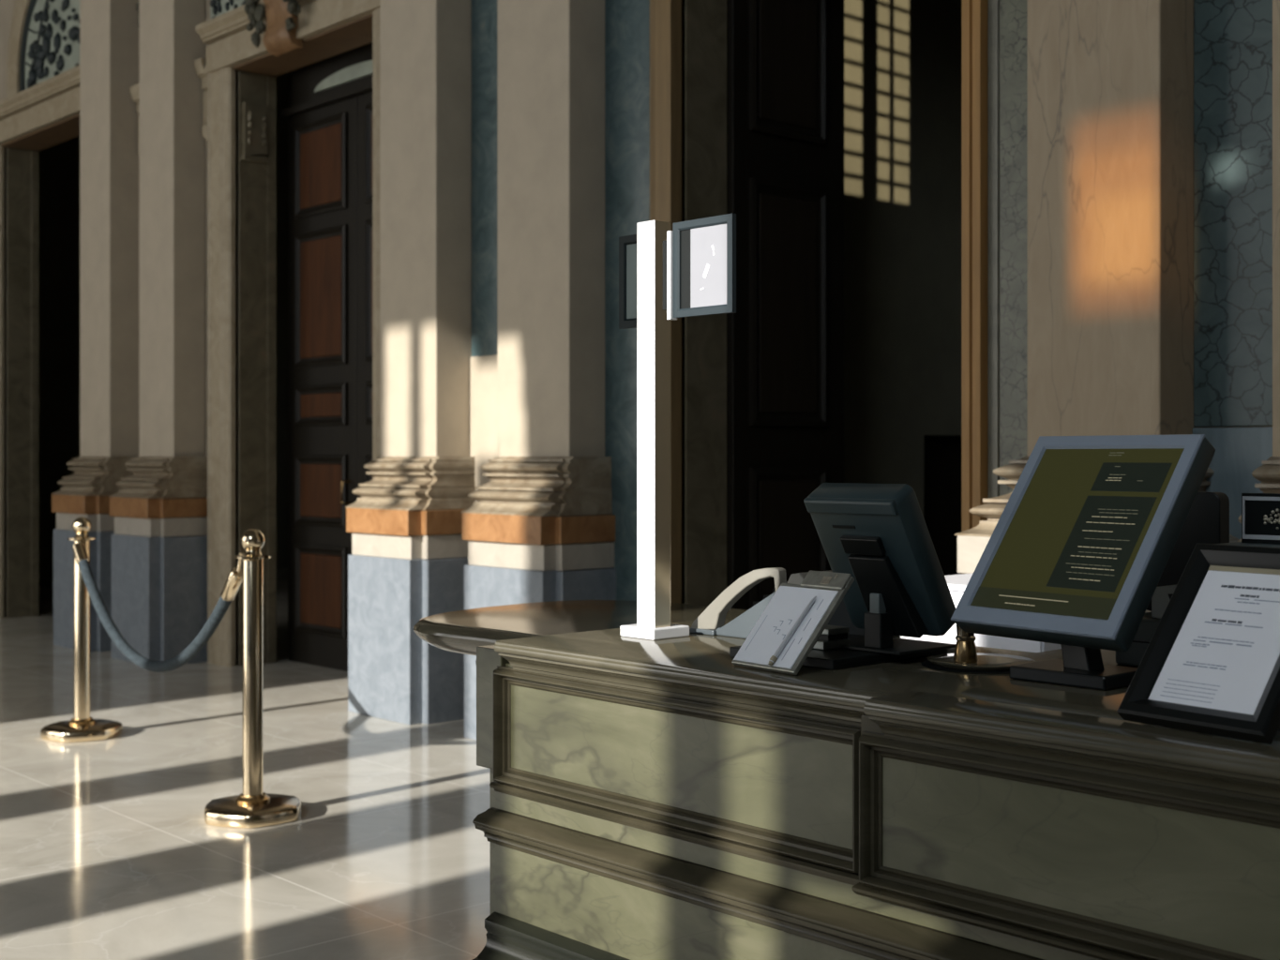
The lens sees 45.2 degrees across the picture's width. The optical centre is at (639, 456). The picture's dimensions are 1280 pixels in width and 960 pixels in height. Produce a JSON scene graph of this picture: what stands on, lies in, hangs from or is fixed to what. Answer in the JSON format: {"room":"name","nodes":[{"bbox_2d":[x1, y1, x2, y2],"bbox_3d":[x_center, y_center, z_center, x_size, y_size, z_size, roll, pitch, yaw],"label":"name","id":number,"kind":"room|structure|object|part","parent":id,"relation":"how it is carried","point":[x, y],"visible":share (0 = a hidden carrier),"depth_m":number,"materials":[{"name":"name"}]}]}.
{"room":"lobby","nodes":[
{"label":"lobby","id":0,"kind":"room"},
{"bbox_2d":[37,72,287,581],"bbox_3d":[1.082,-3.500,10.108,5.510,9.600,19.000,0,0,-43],"label":"doorway","id":1,"kind":"structure","parent":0,"point":[58,164],"depth_m":16.19,"materials":[{"name":"paint"}]},
{"bbox_2d":[281,42,372,671],"bbox_3d":[-1.698,-0.650,9.205,0.121,3.900,1.640,0,0,-43],"label":"door","id":2,"kind":"structure","parent":1,"relation":"in","point":[328,113],"depth_m":9.44,"materials":[{"name":"black wood"}]},
{"bbox_3d":[-1.975,0.825,9.501,0.028,0.550,0.590,0,0,-43],"label":"panel molding","id":3,"kind":"part","parent":2,"relation":"part of","materials":[{"name":"black wood"}]},
{"bbox_3d":[-1.975,0.210,9.501,0.028,0.440,0.590,0,0,-43],"label":"panel molding","id":4,"kind":"part","parent":2,"relation":"part of","materials":[{"name":"black wood"}]},
{"bbox_3d":[-1.975,-0.318,9.501,0.028,0.255,0.590,0,0,-43],"label":"panel molding","id":5,"kind":"part","parent":2,"relation":"part of","materials":[{"name":"black wood"}]},
{"bbox_3d":[-1.975,-0.980,9.501,0.028,0.840,0.590,0,0,-43],"label":"panel molding","id":6,"kind":"part","parent":2,"relation":"part of","materials":[{"name":"black wood"}]},
{"bbox_3d":[-1.975,-1.790,9.501,0.028,0.580,0.590,0,0,-43],"label":"panel molding","id":7,"kind":"part","parent":2,"relation":"part of","materials":[{"name":"black wood"}]},
{"bbox_3d":[-1.970,0.825,9.505,0.016,0.440,0.480,0,0,-43],"label":"panel","id":8,"kind":"part","parent":2,"relation":"part of","materials":[{"name":"brown wood"}]},
{"bbox_3d":[-1.970,0.210,9.505,0.016,0.330,0.480,0,0,-43],"label":"panel","id":9,"kind":"part","parent":2,"relation":"part of","materials":[{"name":"brown wood"}]},
{"bbox_3d":[-1.970,-0.318,9.505,0.016,0.145,0.480,0,0,-43],"label":"panel","id":10,"kind":"part","parent":2,"relation":"part of","materials":[{"name":"brown wood"}]},
{"bbox_3d":[-1.970,-0.980,9.505,0.016,0.730,0.480,0,0,-43],"label":"panel","id":11,"kind":"part","parent":2,"relation":"part of","materials":[{"name":"brown wood"}]},
{"bbox_3d":[-1.970,-1.790,9.505,0.016,0.470,0.480,0,0,-43],"label":"panel","id":12,"kind":"part","parent":2,"relation":"part of","materials":[{"name":"brown wood"}]},
{"bbox_3d":[-1.772,0.215,9.246,0.066,0.154,0.024,0,0,-43],"label":"handle","id":13,"kind":"part","parent":2,"relation":"part of","materials":[{"name":"gold metal"}]},
{"bbox_3d":[-1.417,0.210,8.896,0.028,0.440,0.605,0,0,-43],"label":"panel molding","id":14,"kind":"part","parent":2,"relation":"part of","materials":[{"name":"black wood"}]},
{"bbox_3d":[-1.417,-0.318,8.896,0.028,0.255,0.605,0,0,-43],"label":"panel molding","id":15,"kind":"part","parent":2,"relation":"part of","materials":[{"name":"black wood"}]},
{"bbox_3d":[-1.417,-0.980,8.896,0.028,0.840,0.605,0,0,-43],"label":"panel molding","id":16,"kind":"part","parent":2,"relation":"part of","materials":[{"name":"black wood"}]},
{"bbox_3d":[-1.417,-1.790,8.896,0.028,0.580,0.605,0,0,-43],"label":"panel molding","id":17,"kind":"part","parent":2,"relation":"part of","materials":[{"name":"black wood"}]},
{"bbox_3d":[-1.413,-0.980,8.900,0.016,0.730,0.495,0,0,-43],"label":"panel","id":18,"kind":"part","parent":2,"relation":"part of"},
{"bbox_3d":[-1.413,-1.790,8.900,0.016,0.470,0.495,0,0,-43],"label":"panel","id":19,"kind":"part","parent":2,"relation":"part of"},
{"bbox_2d":[0,568,489,959],"bbox_3d":[-2.628,1.350,6.689,15.600,0.100,19.000,0,0,-43],"label":"floor","id":20,"kind":"structure","parent":0,"point":[108,850],"depth_m":5.43,"materials":[{"name":"beige stone"}]},
{"bbox_2d":[40,516,122,742],"bbox_3d":[-2.595,0.790,7.155,0.345,1.020,0.357,0,0,-43],"label":"stanchion post","id":21,"kind":"object","parent":20,"relation":"on","point":[82,728],"visible":0.99,"depth_m":7.12,"materials":[{"name":"gold metal"}]},
{"bbox_3d":[-2.595,1.246,7.155,0.336,0.016,0.347,0,0,-43],"label":"foot plate","id":22,"kind":"part","parent":21,"relation":"part of","materials":[{"name":"brown metal"}]},
{"bbox_2d":[204,528,301,828],"bbox_3d":[-1.394,0.780,5.542,0.360,1.040,0.337,0,0,-43],"label":"stanchion post","id":23,"kind":"object","parent":20,"relation":"on","point":[253,808],"visible":1,"depth_m":5.51,"materials":[{"name":"gold metal"}]},
{"bbox_2d":[72,536,244,672],"bbox_3d":[-2.015,0.613,6.338,0.054,0.539,1.935,0,0,-37],"label":"rope","id":24,"kind":"object","parent":23,"relation":"hanging from","point":[234,579],"visible":0.98,"depth_m":6.23,"materials":[{"name":"blue fabric"}]},
{"bbox_3d":[-1.394,1.246,5.542,0.350,0.016,0.328,0,0,-43],"label":"foot plate","id":25,"kind":"part","parent":23,"relation":"part of","materials":[{"name":"brown metal"}]},
{"bbox_2d":[413,600,1279,959],"bbox_3d":[0.912,0.850,2.700,1.100,0.900,4.135,0,0,-43],"label":"reception desk","id":26,"kind":"object","parent":20,"relation":"on","point":[668,799],"visible":0.85,"depth_m":2.72,"materials":[{"name":"green stone"}]},
{"bbox_2d":[413,600,746,655],"bbox_3d":[-0.126,0.453,4.001,0.862,0.082,0.815,0,0,-43],"label":"countertop","id":27,"kind":"structure","parent":26,"relation":"on","point":[459,631],"depth_m":3.87,"materials":[{"name":"grey stone"}]},
{"bbox_2d":[620,220,689,640],"bbox_3d":[0.033,-0.059,3.420,0.110,0.918,0.110,0,0,-43],"label":"sign post","id":28,"kind":"object","parent":26,"relation":"on","point":[653,325],"visible":1,"depth_m":3.39,"materials":[{"name":"white metal"}]},
{"bbox_2d":[618,234,636,329],"bbox_3d":[-0.007,-0.400,3.499,0.012,0.211,0.107,0,0,-43],"label":"sign holder","id":29,"kind":"object","parent":28,"relation":"attached to","point":[627,244],"visible":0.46,"depth_m":3.52,"materials":[{"name":"black plastic"}]},
{"bbox_2d":[662,213,736,320],"bbox_3d":[0.123,-0.401,3.277,0.022,0.209,0.212,0,0,-43],"label":"sign holder","id":30,"kind":"object","parent":28,"relation":"attached to","point":[700,254],"visible":1,"depth_m":3.27,"materials":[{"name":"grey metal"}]},
{"bbox_3d":[0.062,-0.395,3.348,0.012,0.150,0.024,0,0,-43],"label":"mount arm","id":31,"kind":"part","parent":30,"relation":"part of","materials":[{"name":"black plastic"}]},
{"bbox_3d":[0.137,-0.403,3.266,0.005,0.197,0.170,0,0,-43],"label":"plate","id":32,"kind":"part","parent":30,"relation":"part of","materials":[{"name":"black plastic"}]},
{"bbox_3d":[0.842,0.736,2.166,0.026,0.025,3.445,0,0,-43],"label":"panel rail","id":33,"kind":"part","parent":26,"relation":"part of","materials":[{"name":"green stone"}]},
{"bbox_3d":[0.034,0.596,3.038,0.036,0.260,1.048,0,0,-43],"label":"panel frame","id":34,"kind":"part","parent":26,"relation":"part of","materials":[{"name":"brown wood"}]},
{"bbox_3d":[0.048,0.596,3.051,0.014,0.186,0.977,0,0,-43],"label":"panel","id":35,"kind":"part","parent":26,"relation":"part of","materials":[{"name":"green stone"}]},
{"bbox_3d":[0.851,0.948,2.178,0.016,0.164,3.450,0,0,-43],"label":"panel","id":36,"kind":"part","parent":26,"relation":"part of","materials":[{"name":"green stone"}]},
{"bbox_3d":[1.154,0.826,2.470,0.955,0.076,3.468,0,0,-43],"label":"waist molding","id":37,"kind":"part","parent":26,"relation":"part of","materials":[{"name":"green stone"}]},
{"bbox_2d":[689,567,864,638],"bbox_3d":[0.300,0.319,3.413,0.180,0.160,0.373,0,0,-43],"label":"desk telephone","id":38,"kind":"object","parent":26,"relation":"on","point":[711,622],"visible":0.46,"depth_m":3.37,"materials":[{"name":"white plastic"}]},
{"bbox_2d":[731,571,854,675],"bbox_3d":[0.289,0.309,2.911,0.157,0.178,0.173,0,0,-38],"label":"clipboard","id":39,"kind":"object","parent":26,"relation":"on","point":[790,600],"visible":0.98,"depth_m":2.90,"materials":[{"name":"grey metal"}]},
{"bbox_2d":[768,596,816,665],"bbox_3d":[0.284,0.325,2.872,0.113,0.124,0.012,0,0,-34],"label":"pen","id":40,"kind":"object","parent":39,"relation":"on","point":[774,658],"visible":1,"depth_m":2.87,"materials":[{"name":"silver metal"}]},
{"bbox_3d":[0.851,0.757,2.178,0.016,0.058,3.450,0,0,-43],"label":"panel","id":41,"kind":"part","parent":26,"relation":"part of","materials":[{"name":"green stone"}]},
{"bbox_2d":[729,633,947,670],"bbox_3d":[0.401,0.390,3.095,0.355,0.019,0.270,0,0,-43],"label":"tray","id":42,"kind":"object","parent":26,"relation":"on","point":[838,658],"visible":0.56,"depth_m":2.96,"materials":[{"name":"black plastic"}]},
{"bbox_2d":[813,624,849,649],"bbox_3d":[0.337,0.360,3.102,0.080,0.040,0.155,0,0,-43],"label":"card reader","id":43,"kind":"object","parent":42,"relation":"on","point":[833,637],"visible":0.42,"depth_m":3.04,"materials":[{"name":"black plastic"}]},
{"bbox_2d":[803,482,955,655],"bbox_3d":[0.483,0.216,3.035,0.236,0.327,0.230,0,0,-43],"label":"display","id":44,"kind":"object","parent":42,"relation":"on","point":[878,534],"visible":0.98,"depth_m":2.98,"materials":[{"name":"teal plastic"}]},
{"bbox_3d":[0.465,0.287,3.006,0.022,0.040,0.024,0,0,-43],"label":"hinge lever","id":45,"kind":"part","parent":44,"relation":"part of","materials":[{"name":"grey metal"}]},
{"bbox_3d":[0.467,0.340,3.012,0.040,0.069,0.043,0,0,-43],"label":"hinge post","id":46,"kind":"part","parent":44,"relation":"part of","materials":[{"name":"black plastic"}]},
{"bbox_3d":[0.483,0.271,3.005,0.094,0.160,0.124,0,0,-43],"label":"mount plate","id":47,"kind":"part","parent":44,"relation":"part of","materials":[{"name":"black paint"}]},
{"bbox_2d":[921,652,1035,674],"bbox_3d":[0.651,0.393,2.939,0.224,0.012,0.224,0,0,-43],"label":"round tray","id":48,"kind":"object","parent":26,"relation":"on","point":[986,663],"visible":0.7,"depth_m":2.90,"materials":[{"name":"black metal"}]},
{"bbox_2d":[953,624,978,663],"bbox_3d":[0.613,0.338,2.898,0.045,0.099,0.045,0,0,-43],"label":"bell","id":49,"kind":"object","parent":48,"relation":"on","point":[965,649],"visible":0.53,"depth_m":2.88,"materials":[{"name":"gold metal"}]},
{"bbox_3d":[1.172,0.736,1.743,0.024,0.024,2.375,0,0,-43],"label":"panel rail","id":50,"kind":"part","parent":26,"relation":"part of","materials":[{"name":"green stone"}]},
{"bbox_3d":[0.902,0.596,2.030,0.036,0.260,1.563,0,0,-43],"label":"panel frame","id":51,"kind":"part","parent":26,"relation":"part of","materials":[{"name":"green stone"}]},
{"bbox_3d":[0.916,0.596,2.043,0.014,0.186,1.491,0,0,-43],"label":"panel","id":52,"kind":"part","parent":26,"relation":"part of","materials":[{"name":"green stone"}]},
{"bbox_2d":[950,434,1215,691],"bbox_3d":[0.786,0.180,2.748,0.281,0.438,0.364,0,0,-35],"label":"monitor","id":53,"kind":"object","parent":26,"relation":"on","point":[1076,558],"visible":0.99,"depth_m":2.70,"materials":[{"name":"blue plastic"}]},
{"bbox_2d":[1115,612,1160,666],"bbox_3d":[1.066,0.353,2.982,0.251,0.092,0.180,0,0,-43],"label":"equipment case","id":54,"kind":"object","parent":26,"relation":"on","point":[1148,626],"visible":0.12,"depth_m":2.92,"materials":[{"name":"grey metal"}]},
{"bbox_2d":[1151,585,1176,618],"bbox_3d":[1.020,0.271,2.914,0.051,0.072,0.085,0,0,-43],"label":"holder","id":55,"kind":"object","parent":54,"relation":"on","point":[1162,595],"visible":0.29,"depth_m":2.92,"materials":[{"name":"black plastic"}]},
{"bbox_2d":[1146,491,1229,611],"bbox_3d":[1.073,0.188,3.030,0.065,0.238,0.165,0,0,-43],"label":"screen","id":56,"kind":"object","parent":54,"relation":"on","point":[1207,521],"visible":0.14,"depth_m":2.98,"materials":[{"name":"plastic"}]},
{"bbox_2d":[1116,543,1279,744],"bbox_3d":[0.885,0.268,2.285,0.242,0.261,0.243,0,0,-36],"label":"frame","id":57,"kind":"object","parent":26,"relation":"on","point":[1211,663],"visible":1,"depth_m":2.29,"materials":[{"name":"black paint"}]},
{"bbox_2d":[1214,542,1279,547],"bbox_3d":[1.286,0.280,2.749,0.302,0.240,0.420,0,0,-43],"label":"base cabinet","id":58,"kind":"object","parent":26,"relation":"on","point":[1235,543],"visible":0.03,"depth_m":2.80,"materials":[{"name":"black wood"}]},
{"bbox_2d":[1241,493,1279,544],"bbox_3d":[1.177,0.113,2.789,0.049,0.092,0.160,0,0,-43],"label":"display card","id":59,"kind":"object","parent":58,"relation":"on","point":[1260,512],"visible":1,"depth_m":2.81,"materials":[{"name":"black plastic"}]},
{"bbox_2d":[900,572,1061,652],"bbox_3d":[0.975,0.814,4.053,0.414,0.972,0.460,0,0,-43],"label":"paper","id":60,"kind":"object","parent":20,"relation":"on","point":[956,584],"visible":0.02,"depth_m":3.90,"materials":[{"name":"white paper"}]},
{"bbox_3d":[0.763,0.790,4.006,0.008,0.870,0.212,0,0,-43],"label":"door","id":61,"kind":"part","parent":60,"relation":"part of","materials":[{"name":"white paper"}]},
{"bbox_3d":[0.911,0.790,3.846,0.008,0.870,0.212,0,0,-43],"label":"door","id":62,"kind":"part","parent":60,"relation":"part of","materials":[{"name":"white paper"}]},
{"bbox_2d":[0,0,1272,665],"bbox_3d":[-1.044,-3.500,8.149,0.270,9.600,18.600,0,0,-43],"label":"wall","id":63,"kind":"structure","parent":0,"point":[7,7],"depth_m":9.82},
{"bbox_2d":[0,64,79,618],"bbox_3d":[-4.510,-0.750,11.815,0.400,4.100,2.150,0,0,-43],"label":"door surround","id":64,"kind":"object","parent":63,"relation":"attached to","point":[45,114],"visible":0.52,"depth_m":12.40,"materials":[{"name":"beige stone"}]},
{"bbox_3d":[-4.578,-0.600,11.753,0.085,3.800,2.150,0,0,-43],"label":"jamb frame","id":65,"kind":"part","parent":64,"relation":"part of","materials":[{"name":"beige stone"}]},
{"bbox_2d":[6,0,79,97],"bbox_3d":[-4.384,-3.373,11.531,0.073,1.173,1.880,0,0,-43],"label":"window","id":66,"kind":"structure","parent":63,"relation":"in","point":[44,38],"depth_m":11.71,"materials":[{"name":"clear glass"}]},
{"bbox_3d":[-4.371,-3.220,11.542,0.015,0.840,1.240,0,0,-43],"label":"lunette glass","id":67,"kind":"part","parent":66,"relation":"part of","materials":[{"name":"glass"}]},
{"bbox_2d":[51,0,138,651],"bbox_3d":[-3.716,-2.800,10.547,0.408,8.200,0.611,0,0,-43],"label":"pilaster","id":68,"kind":"object","parent":63,"relation":"attached to","point":[109,29],"visible":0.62,"depth_m":10.45,"materials":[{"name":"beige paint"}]},
{"bbox_3d":[-3.723,0.130,10.558,0.403,0.260,0.585,0,0,-43],"label":"molding","id":69,"kind":"part","parent":68,"relation":"part of","materials":[{"name":"beige stone"}]},
{"bbox_2d":[129,83,138,155],"bbox_3d":[-3.293,-2.270,10.325,0.090,0.501,0.410,0,0,-43],"label":"crown molding","id":70,"kind":"structure","parent":63,"relation":"attached to","point":[134,89],"depth_m":10.43,"materials":[{"name":"beige stone"}]},
{"bbox_2d":[135,1,138,27],"bbox_3d":[-3.268,-2.793,10.305,0.078,0.613,0.442,0,0,-43],"label":"carving","id":71,"kind":"object","parent":63,"relation":"attached to","point":[137,4],"visible":0.02,"depth_m":10.41,"materials":[{"name":"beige stone"}]},
{"bbox_2d":[108,0,207,663],"bbox_3d":[-3.078,-2.800,9.853,0.408,8.200,0.615,0,0,-43],"label":"pilaster","id":72,"kind":"object","parent":63,"relation":"attached to","point":[159,538],"visible":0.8,"depth_m":9.74,"materials":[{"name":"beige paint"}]},
{"bbox_3d":[-3.084,0.130,9.865,0.403,0.260,0.589,0,0,-43],"label":"molding","id":73,"kind":"part","parent":72,"relation":"part of","materials":[{"name":"beige stone"}]},
{"bbox_2d":[194,58,207,140],"bbox_3d":[-2.749,-2.257,9.734,0.090,0.527,0.137,0,0,-43],"label":"crown molding","id":74,"kind":"structure","parent":63,"relation":"attached to","point":[199,64],"depth_m":9.75,"materials":[{"name":"beige stone"}]},
{"bbox_2d":[195,0,380,666],"bbox_3d":[-1.941,-1.050,8.976,0.470,4.700,2.137,0,0,-43],"label":"door surround","id":75,"kind":"object","parent":63,"relation":"attached to","point":[273,38],"visible":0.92,"depth_m":9.56,"materials":[{"name":"beige stone"}]},
{"bbox_3d":[-2.002,-3.055,8.968,0.030,0.690,2.067,0,0,-43],"label":"frieze panel","id":76,"kind":"part","parent":75,"relation":"part of","materials":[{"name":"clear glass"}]},
{"bbox_2d":[346,0,475,725],"bbox_3d":[-1.150,-2.800,7.762,0.408,8.200,0.618,0,0,-43],"label":"pilaster","id":77,"kind":"object","parent":63,"relation":"attached to","point":[408,559],"visible":0.84,"depth_m":7.66,"materials":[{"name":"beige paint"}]},
{"bbox_3d":[-1.157,0.130,7.773,0.403,0.260,0.592,0,0,-43],"label":"molding","id":78,"kind":"part","parent":77,"relation":"part of","materials":[{"name":"beige stone"}]},
{"bbox_2d":[470,354,497,501],"bbox_3d":[-0.681,-0.060,7.545,0.020,0.880,0.480,0,0,-43],"label":"wall panel","id":79,"kind":"object","parent":63,"relation":"attached to","point":[484,369],"visible":0.24,"depth_m":7.63,"materials":[{"name":"beige paint"}]},
{"bbox_2d":[471,0,497,357],"bbox_3d":[-0.679,-3.260,7.547,0.014,7.280,0.480,0,0,-43],"label":"wall panel","id":80,"kind":"object","parent":63,"relation":"attached to","point":[484,12],"depth_m":7.64,"materials":[{"name":"blue stone"}]},
{"bbox_2d":[460,0,616,740],"bbox_3d":[-0.468,-2.800,7.021,0.408,8.200,0.643,0,0,-43],"label":"pilaster","id":81,"kind":"object","parent":63,"relation":"attached to","point":[542,529],"visible":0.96,"depth_m":6.93,"materials":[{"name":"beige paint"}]},
{"bbox_3d":[-0.475,0.130,7.033,0.403,0.260,0.617,0,0,-43],"label":"molding","id":82,"kind":"part","parent":81,"relation":"part of","materials":[{"name":"beige stone"}]},
{"bbox_2d":[604,0,649,601],"bbox_3d":[-0.040,-2.800,6.854,0.014,8.200,0.335,0,0,-43],"label":"wall panel","id":83,"kind":"object","parent":63,"relation":"attached to","point":[626,22],"depth_m":6.89,"materials":[{"name":"blue stone"}]},
{"bbox_2d":[726,0,843,610],"bbox_3d":[0.684,-0.575,7.050,0.760,3.750,0.078,0,0,-43],"label":"door","id":84,"kind":"structure","parent":63,"relation":"in","point":[785,58],"depth_m":6.99,"materials":[{"name":"black wood"}]},
{"bbox_3d":[0.682,0.550,7.014,0.510,1.000,0.028,0,0,-43],"label":"panel molding","id":85,"kind":"part","parent":84,"relation":"part of","materials":[{"name":"black wood"}]},
{"bbox_3d":[0.682,-0.690,7.014,0.510,1.100,0.028,0,0,-43],"label":"panel molding","id":86,"kind":"part","parent":84,"relation":"part of","materials":[{"name":"black wood"}]},
{"bbox_3d":[0.682,-1.877,7.014,0.510,0.845,0.028,0,0,-43],"label":"panel molding","id":87,"kind":"part","parent":84,"relation":"part of","materials":[{"name":"black wood"}]},
{"bbox_3d":[0.677,0.550,7.020,0.390,0.880,0.014,0,0,-43],"label":"panel","id":88,"kind":"part","parent":84,"relation":"part of","materials":[{"name":"brown wood"}]},
{"bbox_3d":[0.677,-0.690,7.020,0.390,0.980,0.014,0,0,-43],"label":"panel","id":89,"kind":"part","parent":84,"relation":"part of","materials":[{"name":"brown wood"}]},
{"bbox_3d":[0.677,-1.877,7.020,0.390,0.725,0.014,0,0,-43],"label":"panel","id":90,"kind":"part","parent":84,"relation":"part of","materials":[{"name":"brown wood"}]},
{"bbox_2d":[649,0,987,606],"bbox_3d":[0.735,-1.300,6.172,0.335,5.200,1.712,0,0,-43],"label":"door frame","id":91,"kind":"structure","parent":63,"relation":"attached to","point":[703,558],"depth_m":6.63,"materials":[{"name":"brown wood"}]},
{"bbox_3d":[0.142,-1.300,6.690,0.165,5.200,0.147,0,0,-43],"label":"post","id":92,"kind":"part","parent":91,"relation":"part of","materials":[{"name":"wood"}]},
{"bbox_3d":[1.293,-1.300,5.577,0.320,5.200,0.079,0,0,-43],"label":"post","id":93,"kind":"part","parent":91,"relation":"part of","materials":[{"name":"brown wood"}]},
{"bbox_2d":[987,0,999,503],"bbox_3d":[1.253,-2.800,5.450,0.014,8.200,0.042,0,0,-43],"label":"wall panel","id":94,"kind":"object","parent":63,"relation":"attached to","point":[993,6],"depth_m":5.44,"materials":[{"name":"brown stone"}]},
{"bbox_2d":[999,0,1027,496],"bbox_3d":[1.356,-3.300,5.339,0.014,7.200,0.245,0,0,-43],"label":"wall panel","id":95,"kind":"object","parent":63,"relation":"attached to","point":[1013,13],"depth_m":5.38,"materials":[{"name":"grey stone"}]},
{"bbox_2d":[954,0,1238,612],"bbox_3d":[1.468,-2.800,4.921,0.408,8.200,0.833,0,0,-43],"label":"pilaster","id":96,"kind":"object","parent":63,"relation":"attached to","point":[1110,82],"visible":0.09,"depth_m":4.89,"materials":[{"name":"beige paint"}]},
{"bbox_3d":[1.456,0.130,4.938,0.403,0.260,0.792,0,0,-43],"label":"molding","id":97,"kind":"part","parent":96,"relation":"part of","materials":[{"name":"beige stone"}]},
{"bbox_2d":[1192,427,1272,540],"bbox_3d":[1.879,0.605,4.765,0.022,1.390,0.346,0,0,-43],"label":"wall panel","id":98,"kind":"object","parent":63,"relation":"attached to","point":[1239,452],"visible":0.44,"depth_m":4.78,"materials":[{"name":"stone"}]},
{"bbox_2d":[1193,0,1272,426],"bbox_3d":[1.882,-3.498,4.768,0.014,6.805,0.346,0,0,-43],"label":"wall panel","id":99,"kind":"object","parent":63,"relation":"attached to","point":[1233,38],"visible":1,"depth_m":4.80,"materials":[{"name":"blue stone"}]},
{"bbox_2d":[1236,0,1279,542],"bbox_3d":[2.033,-2.800,4.308,0.408,8.200,0.601,0,0,-43],"label":"pilaster","id":100,"kind":"object","parent":63,"relation":"attached to","point":[1268,474],"visible":0.23,"depth_m":4.48,"materials":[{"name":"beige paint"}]},
{"bbox_3d":[2.026,0.130,4.319,0.403,0.260,0.575,0,0,-43],"label":"molding","id":101,"kind":"part","parent":100,"relation":"part of","materials":[{"name":"beige stone"}]},
{"bbox_2d":[843,0,961,637],"bbox_3d":[1.950,-3.500,9.018,5.310,9.600,0.220,0,0,-43],"label":"door","id":102,"kind":"structure","parent":0,"point":[902,58],"depth_m":8.41,"materials":[{"name":"paint"}]}
]}

